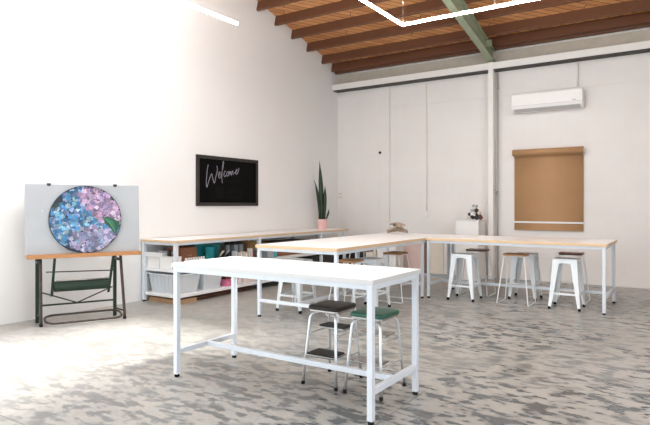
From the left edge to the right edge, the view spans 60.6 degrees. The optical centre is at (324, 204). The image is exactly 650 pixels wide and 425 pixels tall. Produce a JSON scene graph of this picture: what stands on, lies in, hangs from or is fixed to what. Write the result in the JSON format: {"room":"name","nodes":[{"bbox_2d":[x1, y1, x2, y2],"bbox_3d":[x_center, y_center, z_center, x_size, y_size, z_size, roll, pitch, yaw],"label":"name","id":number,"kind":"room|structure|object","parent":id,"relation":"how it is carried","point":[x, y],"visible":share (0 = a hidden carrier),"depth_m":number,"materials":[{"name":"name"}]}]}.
{"room":"design studio","nodes":[
{"label":"design studio","id":0,"kind":"room"},
{"bbox_2d":[0,0,337,324],"bbox_3d":[-3.613,-1.860,6.618,0.250,6.450,14.250,0,0,33],"label":"wall","id":1,"kind":"structure","parent":0,"point":[93,92],"depth_m":8.04,"materials":[{"name":"white paint"}]},
{"bbox_2d":[196,154,257,205],"bbox_3d":[-1.618,-0.385,9.378,0.035,0.816,1.480,0,0,33],"label":"chalkboard","id":2,"kind":"object","parent":1,"relation":"attached to","point":[220,181],"visible":1,"depth_m":9.30,"materials":[{"name":"black"}]},
{"bbox_2d":[0,273,649,424],"bbox_3d":[-1.260,1.465,2.696,20.000,0.200,18.300,0,0,33],"label":"floor","id":3,"kind":"structure","parent":0,"point":[483,361],"depth_m":4.78,"materials":[{"name":"concrete"}]},
{"bbox_2d":[24,183,140,326],"bbox_3d":[-2.817,0.560,6.530,1.245,1.610,0.362,0,0,-31],"label":"table","id":4,"kind":"object","parent":3,"relation":"on","point":[40,243],"visible":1,"depth_m":6.44,"materials":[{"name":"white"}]},
{"bbox_2d":[48,186,120,252],"bbox_3d":[-2.802,0.173,6.524,0.788,0.788,0.093,0,0,-31],"label":"print","id":5,"kind":"object","parent":4,"relation":"on","point":[83,219],"visible":1,"depth_m":6.50,"materials":[{"name":"paper"}]},
{"bbox_2d":[149,296,196,303],"bbox_3d":[-2.152,1.336,7.876,0.600,0.058,0.340,0,0,33],"label":"cardboard sheet","id":6,"kind":"object","parent":3,"relation":"on","point":[190,299],"visible":0.61,"depth_m":7.75,"materials":[{"name":"brown cardboard"}]},
{"bbox_2d":[191,286,250,299],"bbox_3d":[-1.683,1.327,8.549,0.400,0.075,1.200,0,0,33],"label":"timber offcut","id":7,"kind":"object","parent":3,"relation":"on","point":[218,293],"visible":0.25,"depth_m":8.35,"materials":[{"name":"brown wood"}]},
{"bbox_2d":[141,228,347,303],"bbox_3d":[-1.066,0.927,9.571,0.713,0.875,4.510,0,0,33],"label":"storage bench","id":8,"kind":"object","parent":3,"relation":"on","point":[175,242],"visible":0.52,"depth_m":8.28,"materials":[{"name":"white laminate"}]},
{"bbox_2d":[147,256,159,267],"bbox_3d":[-2.360,0.810,7.906,0.260,0.159,0.200,0,0,33],"label":"storage box","id":9,"kind":"object","parent":8,"relation":"on","point":[152,262],"visible":0.51,"depth_m":7.82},
{"bbox_2d":[145,250,172,256],"bbox_3d":[-2.346,0.700,7.909,0.360,0.062,0.276,0,0,33],"label":"tray","id":10,"kind":"object","parent":9,"relation":"on","point":[159,253],"visible":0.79,"depth_m":7.81,"materials":[{"name":"white plastic"}]},
{"bbox_2d":[146,267,182,272],"bbox_3d":[-1.819,0.910,8.424,0.692,0.040,1.706,0,0,33],"label":"shelf","id":11,"kind":"object","parent":8,"relation":"attached to","point":[147,268],"depth_m":7.71,"materials":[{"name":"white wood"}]},
{"bbox_2d":[160,256,181,269],"bbox_3d":[-2.145,0.805,7.733,0.260,0.169,0.160,0,0,33],"label":"storage box","id":12,"kind":"object","parent":8,"relation":"on","point":[165,261],"visible":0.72,"depth_m":7.67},
{"bbox_2d":[148,271,199,293],"bbox_3d":[-2.143,1.100,7.936,0.590,0.270,0.470,0,0,33],"label":"tub","id":13,"kind":"object","parent":8,"relation":"on","point":[162,282],"visible":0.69,"depth_m":7.80,"materials":[{"name":"white plastic"}]},
{"bbox_2d":[167,246,196,261],"bbox_3d":[-2.045,0.750,7.985,0.312,0.281,0.314,0,0,33],"label":"basket","id":14,"kind":"object","parent":8,"relation":"on","point":[184,251],"visible":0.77,"depth_m":7.90,"materials":[{"name":"brown wicker"}]},
{"bbox_2d":[180,242,220,258],"bbox_3d":[-1.905,0.740,8.504,0.336,0.300,0.536,0,0,33],"label":"crate","id":15,"kind":"object","parent":8,"relation":"on","point":[200,247],"visible":0.42,"depth_m":8.34,"materials":[{"name":"teal plastic"}]},
{"bbox_2d":[146,281,256,297],"bbox_3d":[-1.819,1.255,8.424,0.692,0.040,1.706,0,0,33],"label":"shelf","id":16,"kind":"object","parent":8,"relation":"attached to","point":[221,288],"depth_m":7.91,"materials":[{"name":"white wood"}]},
{"bbox_2d":[197,274,221,289],"bbox_3d":[-1.865,1.105,8.310,0.580,0.260,0.400,0,0,33],"label":"tub","id":17,"kind":"object","parent":8,"relation":"on","point":[206,282],"visible":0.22,"depth_m":8.10,"materials":[{"name":"white plastic"}]},
{"bbox_2d":[204,245,214,258],"bbox_3d":[-1.727,0.748,8.302,0.158,0.284,0.158,0,0,33],"label":"bucket","id":18,"kind":"object","parent":8,"relation":"on","point":[208,250],"visible":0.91,"depth_m":8.24,"materials":[{"name":"teal plastic"}]},
{"bbox_2d":[215,249,231,257],"bbox_3d":[-1.514,0.785,8.443,0.180,0.210,0.280,0,0,33],"label":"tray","id":19,"kind":"object","parent":8,"relation":"on","point":[228,251],"visible":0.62,"depth_m":8.46,"materials":[{"name":"black plastic"}]},
{"bbox_2d":[224,242,229,255],"bbox_3d":[-1.546,0.745,8.794,0.086,0.290,0.085,0,0,33],"label":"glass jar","id":20,"kind":"object","parent":8,"relation":"on","point":[227,244],"visible":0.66,"depth_m":8.76,"materials":[{"name":"grey"}]},
{"bbox_2d":[220,278,238,286],"bbox_3d":[-1.587,1.185,8.605,0.432,0.100,0.272,0,0,33],"label":"storage box","id":21,"kind":"object","parent":8,"relation":"on","point":[224,282],"visible":0.43,"depth_m":8.43,"materials":[{"name":"pink plastic"}]},
{"bbox_2d":[230,242,234,255],"bbox_3d":[-1.480,0.745,8.894,0.086,0.290,0.085,0,0,33],"label":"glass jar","id":22,"kind":"object","parent":8,"relation":"on","point":[231,243],"visible":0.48,"depth_m":8.86,"materials":[{"name":"grey glass"}]},
{"bbox_2d":[233,242,237,251],"bbox_3d":[-1.413,0.745,8.777,0.086,0.290,0.085,0,0,33],"label":"glass jar","id":23,"kind":"object","parent":8,"relation":"on","point":[235,245],"visible":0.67,"depth_m":8.74,"materials":[{"name":"grey"}]},
{"bbox_2d":[224,240,249,251],"bbox_3d":[-1.440,0.725,9.107,0.530,0.330,0.036,0,0,33],"label":"panel","id":24,"kind":"object","parent":8,"relation":"on","point":[246,243],"visible":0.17,"depth_m":8.98,"materials":[{"name":"brown wood"}]},
{"bbox_2d":[238,242,242,251],"bbox_3d":[-1.346,0.745,8.878,0.086,0.290,0.085,0,0,33],"label":"glass jar","id":25,"kind":"object","parent":8,"relation":"on","point":[240,244],"visible":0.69,"depth_m":8.84,"materials":[{"name":"grey glass"}]},
{"bbox_2d":[232,248,251,256],"bbox_3d":[-1.299,0.795,8.732,0.100,0.190,0.370,0,0,33],"label":"rack","id":26,"kind":"object","parent":8,"relation":"on","point":[248,253],"visible":0.47,"depth_m":8.72,"materials":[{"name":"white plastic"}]},
{"bbox_2d":[141,228,347,242],"bbox_3d":[-1.066,0.506,9.571,0.713,0.032,4.510,0,0,33],"label":"countertop","id":27,"kind":"structure","parent":8,"relation":"on","point":[184,239],"depth_m":8.81,"materials":[{"name":"white laminate"}]},
{"bbox_2d":[241,278,254,282],"bbox_3d":[-1.355,1.165,8.937,0.392,0.140,0.272,0,0,33],"label":"storage box","id":28,"kind":"object","parent":8,"relation":"on","point":[243,280],"visible":0.12,"depth_m":8.77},
{"bbox_2d":[250,241,256,252],"bbox_3d":[-1.326,0.758,9.452,0.220,0.264,0.260,0,0,33],"label":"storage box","id":29,"kind":"object","parent":8,"relation":"on","point":[252,243],"visible":0.17,"depth_m":9.43,"materials":[{"name":"brown cardboard"}]},
{"bbox_2d":[253,248,273,257],"bbox_3d":[-1.026,0.815,9.361,0.312,0.150,0.182,0,0,33],"label":"storage box","id":30,"kind":"object","parent":8,"relation":"on","point":[265,254],"visible":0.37,"depth_m":9.27,"materials":[{"name":"grey plastic"}]},
{"bbox_2d":[254,253,317,258],"bbox_3d":[-0.838,0.910,9.908,0.692,0.040,1.748,0,0,33],"label":"shelf","id":31,"kind":"object","parent":8,"relation":"attached to","point":[302,254],"depth_m":9.72,"materials":[{"name":"white wood"}]},
{"bbox_2d":[277,252,300,255],"bbox_3d":[-0.781,0.850,10.023,0.460,0.080,1.106,0,0,33],"label":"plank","id":32,"kind":"object","parent":8,"relation":"on","point":[278,253],"visible":0.03,"depth_m":9.73,"materials":[{"name":"brown wood"}]},
{"bbox_3d":[-0.765,0.765,10.048,0.420,0.090,1.106,0,0,33],"label":"plank","id":33,"kind":"object","parent":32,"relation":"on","visible":0},
{"bbox_2d":[261,239,308,243],"bbox_3d":[-0.748,0.685,10.073,0.360,0.070,1.106,0,0,33],"label":"plank","id":34,"kind":"object","parent":33,"relation":"on","point":[283,240],"visible":0.36,"depth_m":10.06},
{"bbox_2d":[296,256,318,261],"bbox_3d":[-0.360,1.100,10.479,0.432,0.270,0.232,0,0,33],"label":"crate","id":35,"kind":"object","parent":8,"relation":"on","point":[314,258],"visible":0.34,"depth_m":10.35,"materials":[{"name":"black plastic"}]},
{"bbox_2d":[314,161,328,228],"bbox_3d":[-0.063,-0.188,11.126,0.223,1.355,0.220,0,0,-43],"label":"snake plant","id":36,"kind":"object","parent":8,"relation":"on","point":[321,197],"visible":0.97,"depth_m":11.12,"materials":[{"name":"green plant"}]},
{"bbox_2d":[311,254,333,262],"bbox_3d":[-0.084,1.075,10.896,0.432,0.320,0.412,0,0,33],"label":"crate","id":37,"kind":"object","parent":8,"relation":"on","point":[326,258],"visible":0.12,"depth_m":10.74,"materials":[{"name":"black plastic"}]},
{"bbox_2d":[171,256,420,424],"bbox_3d":[-0.262,0.915,4.211,1.813,0.900,0.729,0,0,33],"label":"work table","id":38,"kind":"object","parent":3,"relation":"on","point":[369,278],"visible":1,"depth_m":3.99,"materials":[{"name":"white metal"}]},
{"bbox_2d":[276,258,316,313],"bbox_3d":[-0.362,1.038,7.208,0.396,0.655,0.396,0,0,33],"label":"metal stool","id":39,"kind":"object","parent":3,"relation":"on","point":[297,291],"visible":0.52,"depth_m":7.15,"materials":[{"name":"white metal"}]},
{"bbox_2d":[301,300,362,390],"bbox_3d":[0.059,1.067,4.317,0.325,0.597,0.400,0,0,33],"label":"step stool","id":40,"kind":"object","parent":3,"relation":"on","point":[333,307],"visible":0.91,"depth_m":4.25,"materials":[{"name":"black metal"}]},
{"bbox_2d":[326,258,366,319],"bbox_3d":[0.303,1.021,6.876,0.435,0.688,0.431,0,0,33],"label":"stool","id":41,"kind":"object","parent":3,"relation":"on","point":[346,260],"visible":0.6,"depth_m":6.79,"materials":[{"name":"white metal"}]},
{"bbox_2d":[339,252,365,264],"bbox_3d":[0.651,1.145,11.537,0.672,0.440,0.412,0,0,33],"label":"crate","id":42,"kind":"object","parent":3,"relation":"on","point":[352,255],"visible":0.11,"depth_m":11.36,"materials":[{"name":"black plastic"}]},
{"bbox_2d":[255,233,450,322],"bbox_3d":[0.604,0.926,7.910,1.175,0.878,3.493,0,0,33],"label":"work table","id":43,"kind":"object","parent":3,"relation":"on","point":[336,246],"visible":0.62,"depth_m":6.96,"materials":[{"name":"white laminate"}]},
{"bbox_2d":[387,222,407,232],"bbox_3d":[1.219,0.391,9.387,0.389,0.189,0.239,0,0,33],"label":"driftwood","id":44,"kind":"object","parent":43,"relation":"on","point":[397,226],"visible":1,"depth_m":9.36,"materials":[{"name":"beige wood"}]},
{"bbox_2d":[343,250,380,297],"bbox_3d":[0.553,1.021,8.414,0.435,0.688,0.431,0,0,33],"label":"stool","id":45,"kind":"object","parent":3,"relation":"on","point":[369,250],"visible":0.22,"depth_m":8.35,"materials":[{"name":"white metal"}]},
{"bbox_2d":[351,257,390,306],"bbox_3d":[0.605,1.038,7.360,0.396,0.655,0.396,0,0,33],"label":"metal stool","id":46,"kind":"object","parent":3,"relation":"on","point":[372,261],"visible":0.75,"depth_m":7.30,"materials":[{"name":"white metal"}]},
{"bbox_2d":[366,249,376,256],"bbox_3d":[0.988,1.113,11.195,0.220,0.504,0.300,0,0,33],"label":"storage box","id":47,"kind":"object","parent":3,"relation":"on","point":[368,254],"visible":0.02,"depth_m":11.06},
{"bbox_2d":[343,307,405,400],"bbox_3d":[0.370,1.073,4.115,0.325,0.583,0.400,0,0,33],"label":"step stool","id":48,"kind":"object","parent":3,"relation":"on","point":[381,314],"visible":0.77,"depth_m":4.05,"materials":[{"name":"silver metal"}]},
{"bbox_2d":[377,246,403,267],"bbox_3d":[1.302,1.090,11.071,0.412,0.550,0.372,0,0,33],"label":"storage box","id":49,"kind":"object","parent":3,"relation":"on","point":[395,263],"visible":0.35,"depth_m":10.92,"materials":[{"name":"white plastic"}]},
{"bbox_2d":[378,251,411,303],"bbox_3d":[1.004,1.021,7.936,0.435,0.688,0.431,0,0,33],"label":"stool","id":50,"kind":"object","parent":3,"relation":"on","point":[399,253],"visible":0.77,"depth_m":7.88,"materials":[{"name":"white metal"}]},
{"bbox_2d":[403,243,420,268],"bbox_3d":[1.708,1.005,11.323,0.600,0.720,0.028,0,0,33],"label":"leaning board","id":51,"kind":"object","parent":3,"relation":"on","point":[414,250],"visible":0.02,"depth_m":11.25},
{"bbox_2d":[424,242,426,272],"bbox_3d":[1.992,1.005,11.123,0.065,0.720,0.048,0,0,33],"label":"leaning board","id":52,"kind":"object","parent":3,"relation":"on","point":[425,244],"visible":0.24,"depth_m":11.10,"materials":[{"name":"brown wood"}]},
{"bbox_2d":[430,243,443,273],"bbox_3d":[2.182,1.005,11.010,0.345,0.720,0.028,0,0,33],"label":"leaning board","id":53,"kind":"object","parent":3,"relation":"on","point":[436,249],"visible":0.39,"depth_m":10.97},
{"bbox_2d":[447,252,482,301],"bbox_3d":[2.023,1.038,8.053,0.396,0.655,0.396,0,0,33],"label":"metal stool","id":54,"kind":"object","parent":3,"relation":"on","point":[456,258],"visible":1,"depth_m":7.99,"materials":[{"name":"white metal"}]},
{"bbox_2d":[455,220,485,280],"bbox_3d":[2.670,0.825,10.203,0.430,1.080,0.410,0,0,33],"label":"plinth","id":55,"kind":"object","parent":3,"relation":"on","point":[463,227],"visible":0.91,"depth_m":10.05,"materials":[{"name":"white plastic"}]},
{"bbox_2d":[467,204,482,219],"bbox_3d":[2.726,0.140,10.128,0.277,0.294,0.139,0,0,33],"label":"ornament","id":56,"kind":"object","parent":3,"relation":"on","point":[475,213],"visible":1,"depth_m":10.10,"materials":[{"name":"beige plastic"}]},
{"bbox_2d":[459,248,495,296],"bbox_3d":[2.332,1.021,8.485,0.431,0.688,0.435,0,0,33],"label":"stool","id":57,"kind":"object","parent":3,"relation":"on","point":[471,250],"visible":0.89,"depth_m":8.44,"materials":[{"name":"white metal"}]},
{"bbox_2d":[488,62,494,278],"bbox_3d":[3.096,-0.621,10.286,0.090,3.972,0.232,0,0,33],"label":"column","id":58,"kind":"structure","parent":3,"relation":"on","point":[491,73],"depth_m":10.19,"materials":[{"name":"white metal"}]},
{"bbox_2d":[496,253,535,306],"bbox_3d":[2.647,1.021,7.701,0.431,0.688,0.435,0,0,33],"label":"stool","id":59,"kind":"object","parent":3,"relation":"on","point":[521,255],"visible":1,"depth_m":7.66,"materials":[{"name":"white metal"}]},
{"bbox_2d":[425,235,616,314],"bbox_3d":[2.763,0.926,7.936,2.390,0.878,1.067,0,0,33],"label":"work table","id":60,"kind":"object","parent":3,"relation":"on","point":[573,243],"visible":0.94,"depth_m":7.69,"materials":[{"name":"white laminate"}]},
{"bbox_2d":[508,252,542,300],"bbox_3d":[2.922,1.038,8.118,0.396,0.655,0.396,0,0,33],"label":"metal stool","id":61,"kind":"object","parent":3,"relation":"on","point":[516,264],"visible":0.68,"depth_m":8.07,"materials":[{"name":"white metal"}]},
{"bbox_2d":[548,257,584,311],"bbox_3d":[3.192,1.038,7.347,0.396,0.655,0.396,0,0,33],"label":"metal stool","id":62,"kind":"object","parent":3,"relation":"on","point":[557,263],"visible":1,"depth_m":7.28,"materials":[{"name":"white metal"}]},
{"bbox_2d":[552,252,589,304],"bbox_3d":[3.481,1.021,7.857,0.431,0.688,0.435,0,0,33],"label":"stool","id":63,"kind":"object","parent":3,"relation":"on","point":[562,254],"visible":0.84,"depth_m":7.81,"materials":[{"name":"white metal"}]},
{"bbox_2d":[257,0,649,63],"bbox_3d":[1.011,-3.930,3.412,11.000,1.850,14.000,0,0,33],"label":"ceiling","id":64,"kind":"structure","parent":0,"point":[304,4],"depth_m":9.99,"materials":[{"name":"brown wood"}]},
{"bbox_2d":[175,0,237,24],"bbox_3d":[-2.013,-3.531,6.255,0.025,2.209,3.010,0,0,33],"label":"pendant light","id":65,"kind":"object","parent":64,"relation":"hanging from","point":[180,1],"visible":1,"depth_m":7.03,"materials":[{"name":"white paint"}]},
{"bbox_2d":[256,0,301,10],"bbox_3d":[3.379,-3.575,6.996,11.000,0.194,0.092,0,0,33],"label":"ceiling beam","id":66,"kind":"structure","parent":64,"relation":"attached to","point":[263,4],"depth_m":9.82,"materials":[{"name":"brown wood"}]},
{"bbox_2d":[274,0,389,25],"bbox_3d":[3.663,-3.450,7.425,11.000,0.194,0.092,0,0,33],"label":"ceiling beam","id":67,"kind":"structure","parent":64,"relation":"attached to","point":[343,5],"depth_m":9.86,"materials":[{"name":"brown wood"}]},
{"bbox_2d":[291,0,482,38],"bbox_3d":[3.946,-3.325,7.853,11.000,0.194,0.092,0,0,33],"label":"ceiling beam","id":68,"kind":"structure","parent":64,"relation":"attached to","point":[431,5],"depth_m":9.90,"materials":[{"name":"brown wood"}]},
{"bbox_2d":[306,0,585,51],"bbox_3d":[4.232,-3.199,8.286,11.000,0.194,0.092,0,0,33],"label":"ceiling beam","id":69,"kind":"structure","parent":64,"relation":"attached to","point":[396,30],"depth_m":9.88,"materials":[{"name":"brown wood"}]},
{"bbox_2d":[360,0,534,26],"bbox_3d":[1.772,-3.288,5.255,3.762,1.723,3.115,0,0,33],"label":"pendant light","id":70,"kind":"object","parent":64,"relation":"hanging from","point":[363,1],"visible":1,"depth_m":7.04,"materials":[{"name":"white paint"}]},
{"bbox_2d":[360,0,403,26],"bbox_3d":[0.213,-2.433,6.286,0.025,0.011,3.115,0,0,33],"label":"diffuser","id":71,"kind":"object","parent":70,"relation":"attached to","point":[364,1],"depth_m":7.05,"materials":[{"name":"white plastic"}]},
{"bbox_2d":[404,7,494,25],"bbox_3d":[1.589,-2.433,7.202,1.215,0.011,0.025,0,0,33],"label":"diffuser","id":72,"kind":"object","parent":70,"relation":"attached to","point":[485,8],"depth_m":7.18,"materials":[{"name":"white plastic"}]},
{"bbox_2d":[496,0,534,7],"bbox_3d":[3.144,-2.433,6.173,2.485,0.011,0.025,0,0,33],"label":"diffuser","id":73,"kind":"object","parent":70,"relation":"attached to","point":[520,1],"depth_m":6.74,"materials":[{"name":"white plastic"}]},
{"bbox_2d":[321,0,649,63],"bbox_3d":[4.533,-3.067,8.741,11.000,0.194,0.092,0,0,33],"label":"ceiling beam","id":74,"kind":"structure","parent":64,"relation":"attached to","point":[631,6],"depth_m":9.63,"materials":[{"name":"brown wood"}]},
{"bbox_2d":[331,11,649,71],"bbox_3d":[4.745,-2.973,9.062,11.000,0.194,0.092,0,0,33],"label":"ceiling beam","id":75,"kind":"structure","parent":64,"relation":"attached to","point":[643,17],"depth_m":9.96,"materials":[{"name":"brown wood"}]},
{"bbox_2d":[335,23,649,74],"bbox_3d":[4.815,-2.905,9.169,11.000,0.100,0.060,0,0,33],"label":"ceiling beam","id":76,"kind":"structure","parent":64,"relation":"attached to","point":[645,24],"depth_m":10.09,"materials":[{"name":"brown wood"}]},
{"bbox_2d":[338,27,649,288],"bbox_3d":[4.939,-0.985,9.356,11.000,4.700,0.250,0,0,33],"label":"wall","id":77,"kind":"structure","parent":0,"point":[612,126],"depth_m":10.34,"materials":[{"name":"white paint"}]},
{"bbox_2d":[379,86,389,232],"bbox_3d":[1.246,-0.545,11.621,0.240,3.820,0.045,0,0,33],"label":"wall panel","id":78,"kind":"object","parent":77,"relation":"attached to","point":[384,92],"depth_m":11.60,"materials":[{"name":"white paint"}]},
{"bbox_2d":[425,83,427,215],"bbox_3d":[2.031,-1.095,11.111,0.060,2.660,0.030,0,0,33],"label":"cable","id":79,"kind":"object","parent":77,"relation":"attached to","point":[426,211],"visible":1,"depth_m":11.11,"materials":[{"name":"white paint"}]},
{"bbox_2d":[333,48,649,92],"bbox_3d":[4.815,-2.476,9.169,11.000,0.030,0.196,0,0,33],"label":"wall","id":80,"kind":"structure","parent":77,"relation":"attached to","point":[647,50],"depth_m":10.14,"materials":[{"name":"paint"}]},
{"bbox_2d":[332,40,649,90],"bbox_3d":[4.796,-2.540,9.139,11.000,0.120,0.170,0,0,33],"label":"beam","id":81,"kind":"structure","parent":80,"relation":"attached to","point":[644,44],"depth_m":10.05,"materials":[{"name":"white paint"}]},
{"bbox_2d":[442,0,495,61],"bbox_3d":[1.860,-3.276,8.425,0.120,1.313,4.500,0,0,33],"label":"roof beam","id":82,"kind":"structure","parent":81,"relation":"on","point":[468,22],"depth_m":9.28,"materials":[{"name":"green metal"}]},
{"bbox_2d":[486,39,491,47],"bbox_3d":[2.918,-2.866,9.907,0.100,0.120,0.060,0,0,33],"label":"cleat","id":83,"kind":"object","parent":82,"relation":"attached to","point":[488,42],"visible":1,"depth_m":9.88,"materials":[{"name":"green paint"}]},
{"bbox_2d":[337,29,649,83],"bbox_3d":[4.857,-2.660,9.231,11.000,0.330,0.050,0,0,33],"label":"trim","id":84,"kind":"structure","parent":77,"relation":"attached to","point":[642,35],"depth_m":10.18,"materials":[{"name":"grey paint"}]},
{"bbox_2d":[496,73,498,277],"bbox_3d":[3.182,-0.535,10.280,0.070,3.800,0.147,0,0,33],"label":"pipe","id":85,"kind":"object","parent":77,"relation":"attached to","point":[497,88],"visible":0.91,"depth_m":10.30,"materials":[{"name":"silver metal"}]},
{"bbox_2d":[391,54,649,107],"bbox_3d":[5.409,-2.223,8.889,9.700,0.425,0.012,0,0,33],"label":"wall panel","id":86,"kind":"object","parent":77,"relation":"attached to","point":[632,68],"depth_m":10.00,"materials":[{"name":"white paint"}]},
{"bbox_2d":[512,61,583,113],"bbox_3d":[3.894,-2.053,9.761,1.170,0.804,0.219,0,0,33],"label":"air conditioner","id":87,"kind":"object","parent":77,"relation":"attached to","point":[566,98],"visible":1,"depth_m":9.66,"materials":[{"name":"white paint"}]},
{"bbox_2d":[512,146,584,230],"bbox_3d":[3.913,-0.267,9.799,1.196,1.452,0.143,0,0,33],"label":"paper roll","id":88,"kind":"object","parent":77,"relation":"attached to","point":[548,182],"visible":1,"depth_m":9.81,"materials":[{"name":"brown paper"}]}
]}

